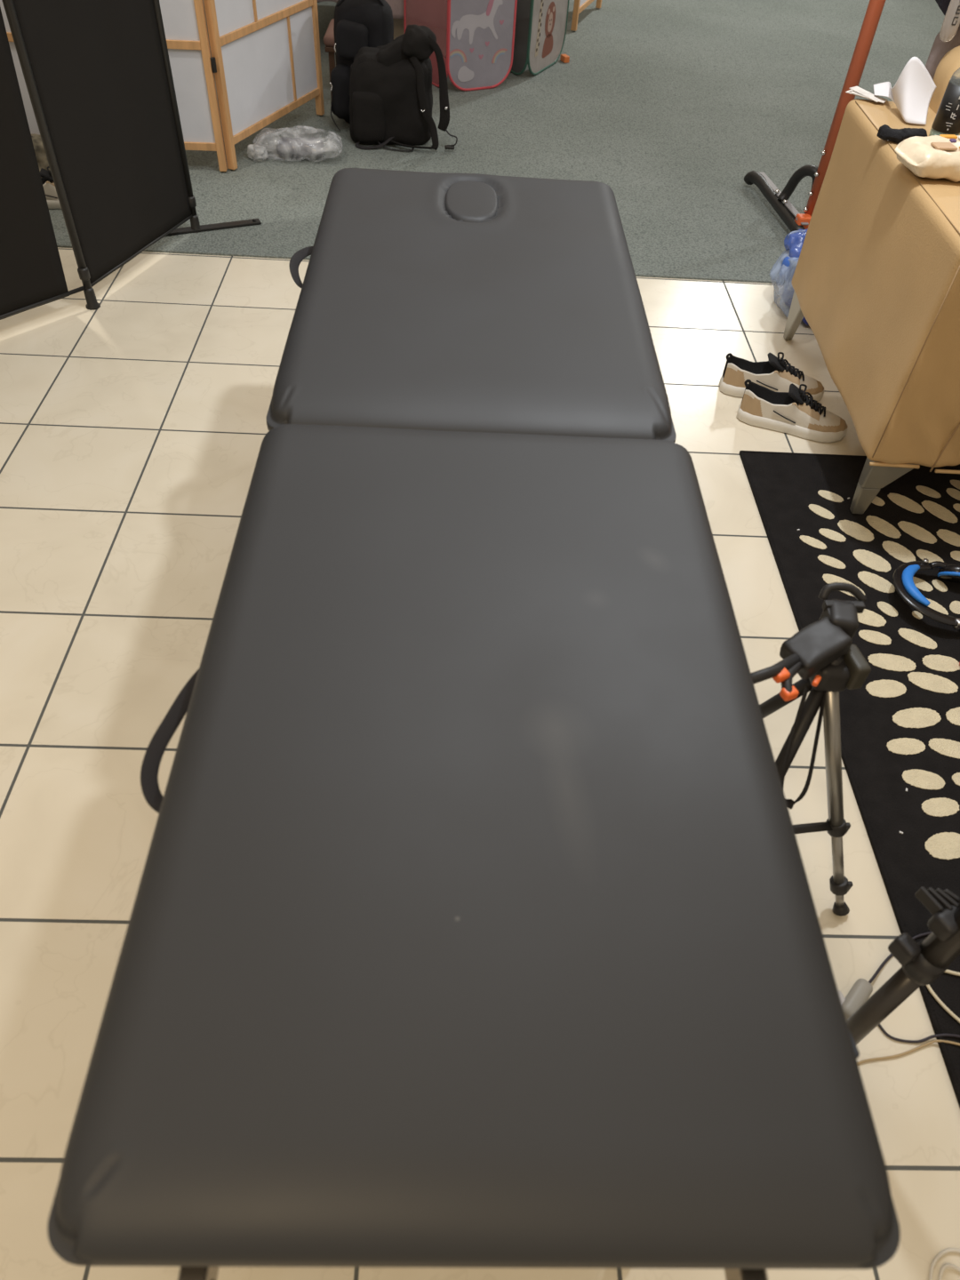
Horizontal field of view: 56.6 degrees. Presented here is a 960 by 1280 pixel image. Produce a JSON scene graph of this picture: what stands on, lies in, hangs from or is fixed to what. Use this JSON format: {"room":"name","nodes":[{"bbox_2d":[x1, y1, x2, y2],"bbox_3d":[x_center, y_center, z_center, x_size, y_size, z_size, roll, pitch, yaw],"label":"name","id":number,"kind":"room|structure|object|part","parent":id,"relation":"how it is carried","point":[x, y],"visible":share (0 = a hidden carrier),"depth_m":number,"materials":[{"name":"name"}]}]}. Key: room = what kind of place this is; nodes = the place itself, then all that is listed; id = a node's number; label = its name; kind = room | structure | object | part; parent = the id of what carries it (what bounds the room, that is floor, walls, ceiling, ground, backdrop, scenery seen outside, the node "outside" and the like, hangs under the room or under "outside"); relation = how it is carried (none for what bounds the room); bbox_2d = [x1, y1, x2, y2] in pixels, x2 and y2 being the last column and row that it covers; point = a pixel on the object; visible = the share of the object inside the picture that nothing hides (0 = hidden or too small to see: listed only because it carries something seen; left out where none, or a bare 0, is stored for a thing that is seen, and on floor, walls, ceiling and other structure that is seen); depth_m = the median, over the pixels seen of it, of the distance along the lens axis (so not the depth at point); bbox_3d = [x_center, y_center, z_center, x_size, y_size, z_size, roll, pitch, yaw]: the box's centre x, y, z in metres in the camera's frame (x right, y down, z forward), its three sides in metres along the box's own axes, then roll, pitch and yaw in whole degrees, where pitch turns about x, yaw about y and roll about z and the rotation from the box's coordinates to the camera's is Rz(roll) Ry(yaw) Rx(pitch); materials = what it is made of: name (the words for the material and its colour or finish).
{"room":"massage room","nodes":[
{"label":"massage room","id":0,"kind":"room"},
{"bbox_2d":[0,247,959,1279],"bbox_3d":[0.185,0.600,1.305,10.000,0.001,5.020,2,47,-2],"label":"floor","id":1,"kind":"structure","parent":0,"point":[133,428],"depth_m":1.81,"materials":[{"name":"beige tile"}]},
{"bbox_2d":[0,0,261,319],"bbox_3d":[-1.236,-1.639,2.038,0.275,1.800,1.588,26,51,18],"label":"divider","id":2,"kind":"object","parent":1,"relation":"on","point":[98,76],"visible":1,"depth_m":2.50,"materials":[{"name":"black fabric"}]},
{"bbox_3d":[-1.398,-1.399,1.795,0.007,1.705,0.808,35,54,25],"label":"cloth panel","id":3,"kind":"part","parent":2,"relation":"part of","materials":[{"name":"black fabric"}]},
{"bbox_3d":[-1.435,-0.834,2.423,0.012,0.012,0.815,35,54,25],"label":"cross rail","id":4,"kind":"part","parent":2,"relation":"part of","materials":[{"name":"black metal"}]},
{"bbox_3d":[-1.022,-1.816,2.206,0.007,1.705,0.557,16,48,10],"label":"cloth panel","id":5,"kind":"part","parent":2,"relation":"part of","materials":[{"name":"black fabric"}]},
{"bbox_3d":[-1.067,-1.243,2.829,0.010,0.010,0.581,16,48,11],"label":"cross rail","id":6,"kind":"part","parent":2,"relation":"part of","materials":[{"name":"black metal"}]},
{"bbox_2d":[47,168,900,1279],"bbox_3d":[-0.038,-0.094,1.503,0.721,0.623,2.036,2,47,-2],"label":"massage table","id":7,"kind":"object","parent":1,"relation":"on","point":[474,922],"visible":1,"depth_m":0.82,"materials":[{"name":"black leather"}]},
{"bbox_3d":[-0.324,0.099,0.957,0.056,0.012,0.217,2,47,-2],"label":"carry handle","id":8,"kind":"part","parent":7,"relation":"part of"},
{"bbox_3d":[-0.339,-0.713,1.704,0.053,0.010,0.190,2,47,-2],"label":"carry handle","id":9,"kind":"part","parent":7,"relation":"part of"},
{"bbox_2d":[266,168,676,442],"bbox_3d":[-0.012,-0.655,1.641,0.617,0.064,0.973,2,47,-2],"label":"cushion","id":10,"kind":"object","parent":7,"relation":"on","point":[442,301],"depth_m":1.50,"materials":[{"name":"black leather"}]},
{"bbox_2d":[719,352,823,401],"bbox_3d":[0.830,-0.747,2.508,0.296,0.121,0.104,6,47,2],"label":"sneaker","id":11,"kind":"object","parent":1,"relation":"on","point":[775,374],"visible":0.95,"depth_m":2.49,"materials":[{"name":"beige fabric"}]},
{"bbox_2d":[769,228,808,325],"bbox_3d":[1.041,-1.153,2.839,0.208,0.234,0.292,2,47,-2],"label":"plastic bag","id":12,"kind":"object","parent":1,"relation":"on","point":[786,264],"visible":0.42,"depth_m":2.82,"materials":[{"name":"blue plastic"}]},
{"bbox_2d":[736,379,847,442],"bbox_3d":[0.850,-0.628,2.399,0.296,0.121,0.104,15,48,10],"label":"sneaker","id":13,"kind":"object","parent":1,"relation":"on","point":[792,412],"visible":1,"depth_m":2.39,"materials":[{"name":"beige fabric"}]},
{"bbox_2d":[751,582,871,916],"bbox_3d":[0.470,0.185,1.344,0.303,0.536,0.372,2,47,-2],"label":"tripod","id":14,"kind":"object","parent":1,"relation":"on","point":[823,654],"visible":0.88,"depth_m":1.23,"materials":[{"name":"black plastic"}]},
{"bbox_3d":[0.379,0.039,1.148,0.111,0.044,0.018,-28,55,-26],"label":"pan handle","id":15,"kind":"part","parent":14,"relation":"part of","materials":[{"name":"black plastic"}]},
{"bbox_3d":[0.423,0.139,1.448,0.021,0.423,0.182,-28,55,-26],"label":"leg","id":16,"kind":"part","parent":14,"relation":"part of","materials":[{"name":"black plastic"}]},
{"bbox_3d":[0.414,0.042,1.174,0.024,0.030,0.101,26,51,18],"label":"clip arm","id":17,"kind":"part","parent":14,"relation":"part of","materials":[{"name":"black plastic"}]},
{"bbox_3d":[0.410,0.267,1.329,0.021,0.426,0.251,26,51,19],"label":"leg","id":18,"kind":"part","parent":14,"relation":"part of","materials":[{"name":"black plastic"}]},
{"bbox_3d":[0.540,0.247,1.357,0.023,0.425,0.202,-33,57,-29],"label":"leg","id":19,"kind":"part","parent":14,"relation":"part of","materials":[{"name":"silver metal"}]},
{"bbox_3d":[0.512,0.037,1.227,0.022,0.045,0.050,-7,48,-10],"label":"plate","id":20,"kind":"part","parent":14,"relation":"part of","materials":[{"name":"black plastic"}]},
{"bbox_2d":[739,450,959,1107],"bbox_3d":[1.583,0.423,1.561,1.798,0.010,2.416,2,47,-2],"label":"rug","id":21,"kind":"object","parent":1,"relation":"on","point":[900,731],"visible":0.89,"depth_m":1.88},
{"bbox_2d":[892,558,959,629],"bbox_3d":[1.009,-0.096,1.957,0.210,0.070,0.216,2,47,-2],"label":"ring","id":22,"kind":"object","parent":21,"relation":"on","point":[902,578],"visible":1,"depth_m":1.94,"materials":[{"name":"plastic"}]},
{"bbox_2d":[901,564,930,606],"bbox_3d":[0.948,-0.125,1.946,0.051,0.021,0.134,8,47,4],"label":"cushion","id":23,"kind":"object","parent":22,"relation":"on","point":[910,594],"depth_m":1.93,"materials":[{"name":"blue plastic"}]},
{"bbox_2d":[937,564,959,583],"bbox_3d":[1.076,-0.149,2.012,0.076,0.068,0.063,2,47,-2],"label":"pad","id":24,"kind":"object","parent":22,"relation":"on","point":[948,572],"depth_m":1.99,"materials":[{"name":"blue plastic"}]},
{"bbox_2d":[925,969,959,1023],"bbox_3d":[0.766,0.581,1.348,0.094,0.006,0.196,-15,50,-17],"label":"cable","id":25,"kind":"object","parent":21,"relation":"on","point":[953,972],"visible":0.51,"depth_m":1.37,"materials":[{"name":"white plastic"}]},
{"bbox_2d":[838,978,872,1019],"bbox_3d":[0.563,0.552,1.355,0.091,0.027,0.047,-15,50,-17],"label":"power adapter","id":26,"kind":"object","parent":1,"relation":"on","point":[861,989],"visible":0.61,"depth_m":1.35,"materials":[{"name":"grey plastic"}]},
{"bbox_2d":[783,45,959,514],"bbox_3d":[1.328,-0.851,2.165,0.922,0.818,0.989,2,47,-2],"label":"armchair","id":27,"kind":"object","parent":1,"relation":"on","point":[876,282],"visible":0.91,"depth_m":1.97,"materials":[{"name":"beige leather"}]},
{"bbox_3d":[0.930,-0.953,2.642,0.049,0.212,0.203,14,48,8],"label":"leg","id":28,"kind":"part","parent":27,"relation":"part of","materials":[{"name":"grey metal"}]},
{"bbox_2d":[845,86,887,103],"bbox_3d":[0.952,-1.342,2.191,0.102,0.010,0.047,36,55,26],"label":"receipt","id":29,"kind":"object","parent":27,"relation":"on","point":[857,91],"visible":1,"depth_m":2.19,"materials":[{"name":"paper"}]},
{"bbox_3d":[0.930,-0.360,2.093,0.108,0.198,0.081,2,47,-2],"label":"leg","id":30,"kind":"part","parent":27,"relation":"part of","materials":[{"name":"grey metal"}]},
{"bbox_2d":[876,124,927,143],"bbox_3d":[0.951,-1.125,1.985,0.124,0.032,0.044,11,48,6],"label":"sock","id":31,"kind":"object","parent":27,"relation":"on","point":[885,132],"visible":0.8,"depth_m":1.98,"materials":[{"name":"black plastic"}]},
{"bbox_2d":[873,56,936,124],"bbox_3d":[1.017,-1.338,2.124,0.090,0.116,0.258,-7,48,-11],"label":"paper sheet","id":32,"kind":"object","parent":27,"relation":"on","point":[914,89],"visible":1,"depth_m":2.08,"materials":[{"name":"white paper"}]},
{"bbox_2d":[894,134,959,182],"bbox_3d":[0.992,-1.006,1.859,0.237,0.063,0.135,-4,48,-8],"label":"snack bag","id":33,"kind":"object","parent":27,"relation":"on","point":[934,156],"visible":1,"depth_m":1.82,"materials":[{"name":"beige plastic"}]},
{"bbox_2d":[930,134,959,150],"bbox_3d":[0.997,-1.023,1.837,0.146,0.006,0.096,2,47,-2],"label":"print","id":34,"kind":"object","parent":33,"relation":"on","point":[943,141],"depth_m":1.84,"materials":[{"name":"multicoloured"}]},
{"bbox_2d":[925,24,959,79],"bbox_3d":[1.317,-1.399,2.347,0.413,0.404,0.083,2,47,-2],"label":"coat","id":35,"kind":"object","parent":27,"relation":"hanging from","point":[940,48],"visible":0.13,"depth_m":2.23,"materials":[{"name":"grey fabric"}]},
{"bbox_2d":[935,0,950,15],"bbox_3d":[1.347,-1.585,2.133,0.505,0.187,0.189,2,47,-2],"label":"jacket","id":36,"kind":"object","parent":35,"relation":"on","point":[943,4],"visible":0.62,"depth_m":2.14,"materials":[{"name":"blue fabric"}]},
{"bbox_2d":[928,67,959,135],"bbox_3d":[1.051,-1.192,1.953,0.063,0.174,0.064,2,47,-2],"label":"bottle","id":37,"kind":"object","parent":27,"relation":"on","point":[947,120],"visible":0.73,"depth_m":1.96,"materials":[{"name":"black plastic"}]},
{"bbox_3d":[1.345,-1.167,2.312,0.506,0.606,0.239,2,47,-2],"label":"backrest","id":38,"kind":"part","parent":27,"relation":"part of","materials":[{"name":"beige leather"}]},
{"bbox_2d":[939,0,959,42],"bbox_3d":[1.114,-1.508,2.040,0.040,0.236,0.041,2,47,-2],"label":"clear tube","id":39,"kind":"object","parent":27,"relation":"on","point":[951,22],"visible":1,"depth_m":2.09,"materials":[{"name":"plastic"}]},
{"bbox_2d":[868,931,932,983],"bbox_3d":[0.684,0.496,1.422,0.213,0.019,0.029,-19,52,-20],"label":"cable","id":40,"kind":"object","parent":1,"relation":"on","point":[890,956],"visible":0.62,"depth_m":1.41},
{"bbox_2d":[846,886,959,1045],"bbox_3d":[0.838,0.153,1.008,0.692,1.110,0.812,2,47,-2],"label":"tripod","id":41,"kind":"object","parent":1,"relation":"on","point":[924,962],"visible":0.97,"depth_m":1.12,"materials":[{"name":"black plastic"}]},
{"bbox_2d":[857,1040,959,1064],"bbox_3d":[0.653,0.613,1.317,0.262,0.012,0.038,-1,48,-5],"label":"charging cable","id":42,"kind":"object","parent":1,"relation":"on","point":[932,1041],"visible":0.8,"depth_m":1.32,"materials":[{"name":"beige plastic"}]},
{"bbox_2d":[878,1024,959,1043],"bbox_3d":[0.675,0.592,1.334,0.190,0.019,0.039,13,48,8],"label":"cable","id":43,"kind":"object","parent":1,"relation":"on","point":[885,1033],"visible":0.72,"depth_m":1.33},
{"bbox_2d":[928,1248,959,1279],"bbox_3d":[0.608,0.813,1.131,0.099,0.008,0.068,2,47,-2],"label":"coiled cable","id":44,"kind":"object","parent":1,"relation":"on","point":[941,1253],"visible":1,"depth_m":1.14,"materials":[{"name":"white plastic"}]},
{"bbox_2d":[48,0,944,283],"bbox_3d":[0.161,-4.554,6.042,10.000,0.012,9.000,2,47,-2],"label":"floor","id":45,"kind":"structure","parent":0,"point":[668,105],"depth_m":3.95,"materials":[{"name":"grey carpet"}]},
{"bbox_2d":[31,133,50,177],"bbox_3d":[-1.619,-1.714,3.198,0.273,0.174,0.174,-7,48,-10],"label":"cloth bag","id":46,"kind":"object","parent":45,"relation":"on","point":[39,149],"visible":0.02,"depth_m":3.14,"materials":[{"name":"beige fabric"}]},
{"bbox_2d":[40,166,61,208],"bbox_3d":[-1.482,-1.576,3.096,0.296,0.121,0.104,-7,48,-10],"label":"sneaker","id":47,"kind":"object","parent":45,"relation":"on","point":[50,190],"visible":0.16,"depth_m":3.08,"materials":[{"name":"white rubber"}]},
{"bbox_2d":[0,0,324,171],"bbox_3d":[-1.056,-2.507,2.871,1.309,1.744,0.442,-26,54,-25],"label":"screen","id":48,"kind":"object","parent":45,"relation":"on","point":[265,60],"visible":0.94,"depth_m":3.30,"materials":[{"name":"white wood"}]},
{"bbox_3d":[-1.331,-2.177,2.969,0.738,0.284,0.004,0,47,-4],"label":"paper pane","id":49,"kind":"part","parent":48,"relation":"part of","materials":[{"name":"white paper"}]},
{"bbox_3d":[-1.339,-2.074,3.080,0.734,0.026,0.022,0,47,-4],"label":"rail","id":50,"kind":"part","parent":48,"relation":"part of","materials":[{"name":"brown wood"}]},
{"bbox_3d":[-1.347,-1.964,3.200,0.738,0.306,0.004,0,47,-4],"label":"paper pane","id":51,"kind":"part","parent":48,"relation":"part of","materials":[{"name":"white paper"}]},
{"bbox_3d":[-1.356,-1.854,3.320,0.734,0.026,0.022,0,47,-4],"label":"rail","id":52,"kind":"part","parent":48,"relation":"part of","materials":[{"name":"brown wood"}]},
{"bbox_3d":[-0.794,-2.435,3.243,0.004,0.281,0.689,18,49,12],"label":"paper pane","id":53,"kind":"part","parent":48,"relation":"part of","materials":[{"name":"white paper"}]},
{"bbox_3d":[-0.802,-2.333,3.353,0.022,0.026,0.685,18,49,12],"label":"rail","id":54,"kind":"part","parent":48,"relation":"part of","materials":[{"name":"brown wood"}]},
{"bbox_3d":[-0.810,-2.225,3.470,0.004,0.299,0.689,18,49,12],"label":"paper pane","id":55,"kind":"part","parent":48,"relation":"part of","materials":[{"name":"white paper"}]},
{"bbox_3d":[-0.819,-2.118,3.588,0.022,0.026,0.685,18,49,12],"label":"rail","id":56,"kind":"part","parent":48,"relation":"part of","materials":[{"name":"brown wood"}]},
{"bbox_2d":[247,125,342,161],"bbox_3d":[-0.731,-1.957,3.519,0.372,0.113,0.176,-1,48,-5],"label":"plastic bag","id":57,"kind":"object","parent":45,"relation":"on","point":[304,146],"visible":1,"depth_m":3.51,"materials":[{"name":"white"}]},
{"bbox_2d":[323,18,336,95],"bbox_3d":[-0.561,-2.628,4.040,0.250,0.252,0.300,2,47,-2],"label":"stool","id":58,"kind":"object","parent":45,"relation":"on","point":[329,36],"visible":0.28,"depth_m":3.89,"materials":[{"name":"brown leather"}]},
{"bbox_2d":[323,18,335,47],"bbox_3d":[-0.556,-2.698,3.965,0.250,0.045,0.300,2,47,-2],"label":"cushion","id":59,"kind":"object","parent":58,"relation":"on","point":[329,36],"depth_m":3.87,"materials":[{"name":"pink fabric"}]},
{"bbox_3d":[-0.557,-2.678,3.987,0.240,0.020,0.290,2,47,-2],"label":"seat","id":60,"kind":"part","parent":58,"relation":"part of","materials":[{"name":"brown wood"}]},
{"bbox_3d":[-0.657,-2.524,3.977,0.024,0.194,0.024,2,47,-2],"label":"leg","id":61,"kind":"part","parent":58,"relation":"part of","materials":[{"name":"brown wood"}]},
{"bbox_2d":[329,0,393,131],"bbox_3d":[-0.484,-2.390,3.669,0.264,0.497,0.239,2,47,-2],"label":"backpack","id":62,"kind":"object","parent":45,"relation":"on","point":[358,24],"visible":0.69,"depth_m":3.54,"materials":[{"name":"black fabric"}]},
{"bbox_2d":[348,24,457,151],"bbox_3d":[-0.308,-2.224,3.574,0.449,0.442,0.229,2,47,-2],"label":"backpack","id":63,"kind":"object","parent":45,"relation":"on","point":[390,86],"visible":1,"depth_m":3.52,"materials":[{"name":"black fabric"}]},
{"bbox_2d":[392,18,447,55],"bbox_3d":[-0.305,-3.165,4.581,0.350,0.210,0.210,2,47,-2],"label":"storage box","id":64,"kind":"object","parent":45,"relation":"on","point":[441,34],"visible":0.02,"depth_m":4.52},
{"bbox_2d":[403,0,517,91],"bbox_3d":[-0.139,-2.943,3.992,0.566,0.792,0.272,18,49,12],"label":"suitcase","id":65,"kind":"object","parent":45,"relation":"on","point":[480,37],"visible":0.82,"depth_m":4.11,"materials":[{"name":"pink plastic"}]},
{"bbox_2d":[449,48,466,62],"bbox_3d":[-0.102,-2.684,4.094,0.096,0.056,0.001,-20,52,-21],"label":"print","id":66,"kind":"object","parent":65,"relation":"attached to","point":[456,55],"depth_m":4.09},
{"bbox_2d":[457,65,473,81],"bbox_3d":[-0.066,-2.648,4.165,0.087,0.065,0.001,-20,52,-21],"label":"print","id":67,"kind":"object","parent":65,"relation":"attached to","point":[465,73],"depth_m":4.16},
{"bbox_2d":[451,0,502,44],"bbox_3d":[-0.014,-2.806,4.025,0.227,0.192,0.122,2,47,-2],"label":"print","id":68,"kind":"object","parent":65,"relation":"attached to","point":[473,21],"depth_m":4.03},
{"bbox_2d":[491,48,507,63],"bbox_3d":[0.092,-2.745,4.184,0.081,0.056,0.001,-20,52,-21],"label":"print","id":69,"kind":"object","parent":65,"relation":"attached to","point":[499,55],"depth_m":4.18},
{"bbox_2d":[510,0,569,75],"bbox_3d":[0.250,-3.155,4.236,0.414,0.762,0.416,2,47,-2],"label":"suitcase","id":70,"kind":"object","parent":45,"relation":"on","point":[540,25],"visible":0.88,"depth_m":4.35,"materials":[{"name":"plastic"}]},
{"bbox_2d":[535,0,543,56],"bbox_3d":[0.290,-2.988,4.255,0.028,0.340,0.053,2,47,-2],"label":"print","id":71,"kind":"object","parent":70,"relation":"attached to","point":[540,12],"depth_m":4.29},
{"bbox_2d":[542,1,555,57],"bbox_3d":[0.343,-3.015,4.398,0.061,0.227,0.120,2,47,-2],"label":"print","id":72,"kind":"object","parent":70,"relation":"attached to","point":[548,25],"depth_m":4.39},
{"bbox_2d":[560,54,569,63],"bbox_3d":[0.441,-3.020,4.625,0.030,0.028,0.050,-16,50,-18],"label":"block","id":73,"kind":"object","parent":45,"relation":"on","point":[564,58],"visible":1,"depth_m":4.61,"materials":[{"name":"orange plastic"}]},
{"bbox_2d":[570,0,601,31],"bbox_3d":[0.671,-4.234,4.582,0.028,1.744,0.604,16,48,11],"label":"screen","id":74,"kind":"object","parent":45,"relation":"on","point":[579,5],"visible":1,"depth_m":5.01,"materials":[{"name":"brown wood"}]},
{"bbox_3d":[0.638,-3.810,5.044,0.004,0.300,0.548,16,48,11],"label":"paper pane","id":75,"kind":"part","parent":74,"relation":"part of","materials":[{"name":"white paper"}]},
{"bbox_3d":[0.630,-3.702,5.162,0.022,0.026,0.544,16,48,11],"label":"rail","id":76,"kind":"part","parent":74,"relation":"part of","materials":[{"name":"brown wood"}]},
{"bbox_2d":[744,0,885,231],"bbox_3d":[1.198,-2.293,2.732,0.105,1.881,0.543,-5,48,-8],"label":"exercise equipment","id":77,"kind":"object","parent":45,"relation":"on","point":[795,220],"visible":0.93,"depth_m":3.13,"materials":[{"name":"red metal"}]},
{"bbox_3d":[1.144,-1.675,3.372,0.026,0.006,0.484,-3,48,-7],"label":"grey plate","id":78,"kind":"part","parent":77,"relation":"part of","materials":[{"name":"metal"}]},
{"bbox_3d":[1.251,-2.152,2.606,0.049,1.880,0.062,2,47,-2],"label":"post","id":79,"kind":"part","parent":77,"relation":"part of","materials":[{"name":"orange metal"}]},
{"bbox_3d":[-0.490,-3.508,4.724,1.030,0.444,1.100,2,47,-2],"label":"daybed","id":80,"kind":"object","parent":45,"relation":"on","visible":0},
{"bbox_2d":[316,0,447,29],"bbox_3d":[-0.519,-3.289,4.397,1.031,0.311,0.566,2,47,-2],"label":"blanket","id":81,"kind":"object","parent":80,"relation":"on","point":[428,12],"visible":0.38,"depth_m":4.29,"materials":[{"name":"red fabric"}]}
]}

